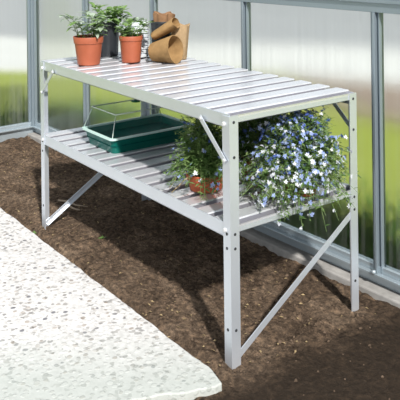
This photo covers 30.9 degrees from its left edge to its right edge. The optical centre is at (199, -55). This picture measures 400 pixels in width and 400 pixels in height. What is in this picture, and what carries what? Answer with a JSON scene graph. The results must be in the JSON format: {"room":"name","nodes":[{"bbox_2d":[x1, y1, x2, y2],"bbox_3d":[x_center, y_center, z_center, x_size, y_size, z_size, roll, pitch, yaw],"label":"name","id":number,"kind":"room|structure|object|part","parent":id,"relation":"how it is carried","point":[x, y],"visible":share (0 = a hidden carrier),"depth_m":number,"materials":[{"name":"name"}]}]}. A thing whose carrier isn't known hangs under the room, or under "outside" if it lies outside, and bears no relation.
{"room":"greenhouse","nodes":[
{"label":"greenhouse","id":0,"kind":"room"},
{"bbox_2d":[0,135,399,399],"bbox_3d":[-0.798,1.330,2.715,2.500,0.047,4.350,-1,0,-36],"label":"ground","id":1,"kind":"structure","parent":0,"point":[262,381],"depth_m":2.73,"materials":[{"name":"brown soil"}]},
{"bbox_2d":[58,199,87,206],"bbox_3d":[-0.648,1.305,3.668,0.189,0.010,0.024,-1,0,32],"label":"twig","id":2,"kind":"object","parent":1,"relation":"on","point":[58,199],"visible":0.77,"depth_m":3.66,"materials":[{"name":"brown wood"}]},
{"bbox_2d":[0,208,221,399],"bbox_3d":[-1.188,1.345,3.144,0.896,0.054,3.076,-1,0,-36],"label":"path","id":3,"kind":"object","parent":1,"relation":"on","point":[64,335],"visible":0.99,"depth_m":2.40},
{"bbox_2d":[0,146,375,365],"bbox_3d":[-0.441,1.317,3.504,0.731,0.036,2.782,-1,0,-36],"label":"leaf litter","id":4,"kind":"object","parent":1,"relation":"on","point":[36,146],"visible":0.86,"depth_m":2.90,"materials":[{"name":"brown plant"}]},
{"bbox_2d":[0,139,389,399],"bbox_3d":[-0.417,1.322,3.388,0.647,0.047,3.406,-1,0,-36],"label":"crumbs","id":5,"kind":"object","parent":1,"relation":"on","point":[21,163],"visible":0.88,"depth_m":2.98,"materials":[{"name":"brown soil"}]},
{"bbox_2d":[40,52,358,368],"bbox_3d":[-0.090,0.929,2.997,0.602,0.800,1.424,-1,0,-36],"label":"bench","id":6,"kind":"object","parent":1,"relation":"on","point":[225,96],"visible":0.88,"depth_m":2.59,"materials":[{"name":"metal"}]},
{"bbox_3d":[-0.720,0.940,3.392,0.036,0.794,0.036,-1,0,-36],"label":"leg","id":7,"kind":"part","parent":6,"relation":"part of","materials":[{"name":"metal"}]},
{"bbox_2d":[59,11,113,65],"bbox_3d":[-0.506,0.416,3.241,0.223,0.235,0.267,-1,0,-36],"label":"plant pot","id":8,"kind":"object","parent":6,"relation":"on","point":[88,46],"visible":1,"depth_m":3.21,"materials":[{"name":"ceramic"}]},
{"bbox_3d":[-0.501,0.469,3.255,0.137,0.128,0.137,-1,0,-36],"label":"pot","id":9,"kind":"part","parent":8,"relation":"part of","materials":[{"name":"ceramic"}]},
{"bbox_2d":[77,2,131,56],"bbox_3d":[-0.444,0.405,3.515,0.264,0.256,0.218,-1,0,44],"label":"plant pot","id":10,"kind":"object","parent":6,"relation":"on","point":[110,44],"visible":0.73,"depth_m":3.48,"materials":[{"name":"black plastic"}]},
{"bbox_3d":[-0.449,0.450,3.522,0.118,0.165,0.118,-1,0,-36],"label":"pot","id":11,"kind":"part","parent":10,"relation":"part of","materials":[{"name":"black plastic"}]},
{"bbox_2d":[115,19,151,62],"bbox_3d":[-0.308,0.432,3.307,0.180,0.198,0.169,-1,0,-36],"label":"plant pot","id":12,"kind":"object","parent":6,"relation":"on","point":[130,42],"visible":1,"depth_m":3.28,"materials":[{"name":"ceramic"}]},
{"bbox_3d":[-0.316,0.470,3.310,0.109,0.122,0.109,-1,0,-36],"label":"pot","id":13,"kind":"part","parent":12,"relation":"part of","materials":[{"name":"ceramic"}]},
{"bbox_3d":[-0.315,0.899,2.832,0.020,0.046,1.413,-1,0,-36],"label":"long rail","id":14,"kind":"part","parent":6,"relation":"part of","materials":[{"name":"metal"}]},
{"bbox_2d":[120,17,149,57],"bbox_3d":[-0.317,0.436,3.465,0.153,0.190,0.147,-1,0,-36],"label":"plant pot","id":15,"kind":"object","parent":6,"relation":"on","point":[144,48],"visible":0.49,"depth_m":3.43,"materials":[{"name":"white plastic"}]},
{"bbox_3d":[-0.319,0.554,2.832,0.020,0.044,1.413,-1,0,-36],"label":"long rail","id":16,"kind":"part","parent":6,"relation":"part of","materials":[{"name":"metal"}]},
{"bbox_2d":[82,99,192,153],"bbox_3d":[-0.278,0.784,3.248,0.430,0.182,0.280,-1,0,-36],"label":"propagator","id":17,"kind":"object","parent":6,"relation":"on","point":[119,136],"visible":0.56,"depth_m":3.22,"materials":[{"name":"green plastic"}]},
{"bbox_3d":[-0.279,0.934,3.717,0.036,0.794,0.036,-1,0,-36],"label":"leg","id":18,"kind":"part","parent":6,"relation":"part of","materials":[{"name":"metal"}]},
{"bbox_2d":[150,20,170,42],"bbox_3d":[-0.179,0.444,3.457,0.114,0.172,0.114,-1,0,-36],"label":"plant pot","id":19,"kind":"object","parent":6,"relation":"on","point":[154,25],"visible":0.22,"depth_m":3.41,"materials":[{"name":"black plastic"}]},
{"bbox_2d":[153,11,174,21],"bbox_3d":[-0.170,0.380,3.451,0.106,0.132,0.107,-1,0,0],"label":"pot","id":20,"kind":"object","parent":19,"relation":"in","point":[157,17],"visible":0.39,"depth_m":3.42,"materials":[{"name":"brown paper"}]},
{"bbox_2d":[148,35,182,63],"bbox_3d":[-0.157,0.466,3.294,0.142,0.128,0.127,-1,0,36],"label":"pot","id":21,"kind":"object","parent":6,"relation":"on","point":[169,49],"visible":1,"depth_m":3.27,"materials":[{"name":"cardboard"}]},
{"bbox_2d":[151,18,179,39],"bbox_3d":[-0.158,0.382,3.334,0.134,0.104,0.087,-1,0,24],"label":"pot","id":22,"kind":"object","parent":21,"relation":"on","point":[172,24],"visible":1,"depth_m":3.30,"materials":[{"name":"cardboard"}]},
{"bbox_2d":[171,23,189,59],"bbox_3d":[-0.087,0.446,3.380,0.101,0.167,0.091,-1,0,-36],"label":"pot","id":23,"kind":"object","parent":6,"relation":"on","point":[182,32],"visible":0.58,"depth_m":3.35,"materials":[{"name":"cardboard"}]},
{"bbox_2d":[45,127,349,225],"bbox_3d":[-0.087,0.887,2.996,0.575,0.027,1.413,-1,0,-36],"label":"slatted shelf","id":24,"kind":"object","parent":6,"relation":"attached to","point":[141,170],"depth_m":2.68,"materials":[{"name":"metal"}]},
{"bbox_2d":[163,115,250,200],"bbox_3d":[0.032,0.725,2.592,0.330,0.292,0.341,-1,0,0],"label":"potted lobelia","id":25,"kind":"object","parent":6,"relation":"on","point":[204,169],"visible":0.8,"depth_m":2.54,"materials":[{"name":"plant"}]},
{"bbox_2d":[186,171,222,193],"bbox_3d":[0.021,0.840,2.598,0.145,0.062,0.145,-1,0,-36],"label":"clay pot","id":26,"kind":"object","parent":25,"relation":"attached to","point":[197,179],"depth_m":2.54,"materials":[{"name":"ceramic"}]},
{"bbox_3d":[0.099,0.930,2.277,0.036,0.794,0.036,-1,0,-36],"label":"leg","id":27,"kind":"part","parent":6,"relation":"part of","materials":[{"name":"metal"}]},
{"bbox_2d":[238,116,278,191],"bbox_3d":[0.227,0.719,2.703,0.345,0.299,0.321,-1,0,-44],"label":"potted lobelia","id":28,"kind":"object","parent":6,"relation":"on","point":[248,131],"visible":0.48,"depth_m":2.63,"materials":[{"name":"plant"}]},
{"bbox_3d":[0.318,0.544,2.436,0.568,0.020,0.020,-1,0,-36],"label":"short rail","id":29,"kind":"part","parent":6,"relation":"part of","materials":[{"name":"metal"}]},
{"bbox_3d":[0.322,0.888,2.436,0.568,0.020,0.020,-1,0,-36],"label":"short rail","id":30,"kind":"part","parent":6,"relation":"part of","materials":[{"name":"metal"}]},
{"bbox_2d":[239,106,361,231],"bbox_3d":[0.335,0.739,2.531,0.433,0.354,0.522,-1,0,15],"label":"potted lobelia","id":31,"kind":"object","parent":6,"relation":"on","point":[298,152],"visible":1,"depth_m":2.43,"materials":[{"name":"plant"}]},
{"bbox_3d":[0.541,0.925,2.602,0.036,0.794,0.036,-1,0,-36],"label":"leg","id":32,"kind":"part","parent":6,"relation":"part of","materials":[{"name":"metal"}]},
{"bbox_2d":[28,132,399,307],"bbox_3d":[0.041,1.358,3.582,0.162,0.140,3.806,-1,0,-38],"label":"kerb","id":33,"kind":"object","parent":1,"relation":"on","point":[378,292],"visible":0.18,"depth_m":2.92,"materials":[{"name":"concrete"}]},
{"bbox_2d":[32,0,399,292],"bbox_3d":[0.036,0.718,3.601,0.134,1.140,3.832,-1,0,-38],"label":"window","id":34,"kind":"structure","parent":33,"relation":"on","point":[330,47],"depth_m":2.92,"materials":[{"name":"clear glass"}]},
{"bbox_2d":[27,0,37,125],"bbox_3d":[-1.170,0.342,5.060,0.081,1.840,0.076,-1,0,-36],"label":"post","id":35,"kind":"object","parent":34,"relation":"on","point":[31,4],"visible":0.84,"depth_m":5.03,"materials":[{"name":"metal"}]},
{"bbox_2d":[0,0,82,141],"bbox_3d":[-1.672,0.838,4.236,1.876,1.140,0.780,-1,0,-38],"label":"window","id":36,"kind":"structure","parent":34,"relation":"attached to","point":[65,95],"depth_m":4.80,"materials":[{"name":"clear glass"}]},
{"bbox_2d":[0,0,27,126],"bbox_3d":[-1.461,0.338,4.845,0.718,1.825,0.006,-1,0,-38],"label":"window","id":37,"kind":"structure","parent":36,"relation":"attached to","point":[13,13],"depth_m":4.98,"materials":[{"name":"clear glass"}]},
{"bbox_2d":[82,0,88,125],"bbox_3d":[-0.707,0.756,4.484,0.041,0.980,0.041,-1,0,-36],"label":"post","id":38,"kind":"object","parent":34,"relation":"on","point":[84,2],"depth_m":4.47,"materials":[{"name":"metal"}]},
{"bbox_2d":[88,0,150,124],"bbox_3d":[-0.470,0.746,4.198,0.006,0.985,0.718,-1,0,-38],"label":"window","id":39,"kind":"structure","parent":34,"relation":"attached to","point":[138,8],"depth_m":4.23,"materials":[{"name":"clear glass"}]},
{"bbox_2d":[149,0,157,114],"bbox_3d":[-0.248,0.751,3.900,0.041,0.980,0.041,-1,0,-36],"label":"post","id":40,"kind":"object","parent":34,"relation":"on","point":[152,3],"depth_m":3.89,"materials":[{"name":"metal"}]},
{"bbox_2d":[156,0,240,135],"bbox_3d":[-0.011,0.741,3.615,0.006,0.985,0.718,-1,0,-38],"label":"window","id":41,"kind":"structure","parent":34,"relation":"attached to","point":[215,25],"depth_m":3.53,"materials":[{"name":"clear glass"}]},
{"bbox_2d":[241,2,249,70],"bbox_3d":[0.211,0.746,3.317,0.041,0.980,0.041,-1,0,-36],"label":"post","id":42,"kind":"object","parent":34,"relation":"on","point":[245,55],"visible":0.37,"depth_m":3.30,"materials":[{"name":"metal"}]},
{"bbox_2d":[370,12,384,273],"bbox_3d":[0.670,0.740,2.733,0.041,0.980,0.041,-1,0,-36],"label":"post","id":43,"kind":"object","parent":34,"relation":"on","point":[376,18],"visible":0.89,"depth_m":2.72,"materials":[{"name":"metal"}]},
{"bbox_2d":[382,13,399,272],"bbox_3d":[0.907,0.730,2.447,0.006,0.985,0.718,-1,0,-38],"label":"window","id":44,"kind":"structure","parent":34,"relation":"attached to","point":[390,23],"depth_m":2.69,"materials":[{"name":"clear glass"}]},
{"bbox_2d":[286,176,316,196],"bbox_3d":[0.353,0.820,2.541,0.133,0.095,0.133,-1,0,-36],"label":"clay pot","id":45,"kind":"object","parent":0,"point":[304,195],"depth_m":2.49,"materials":[{"name":"ceramic"}]}
]}

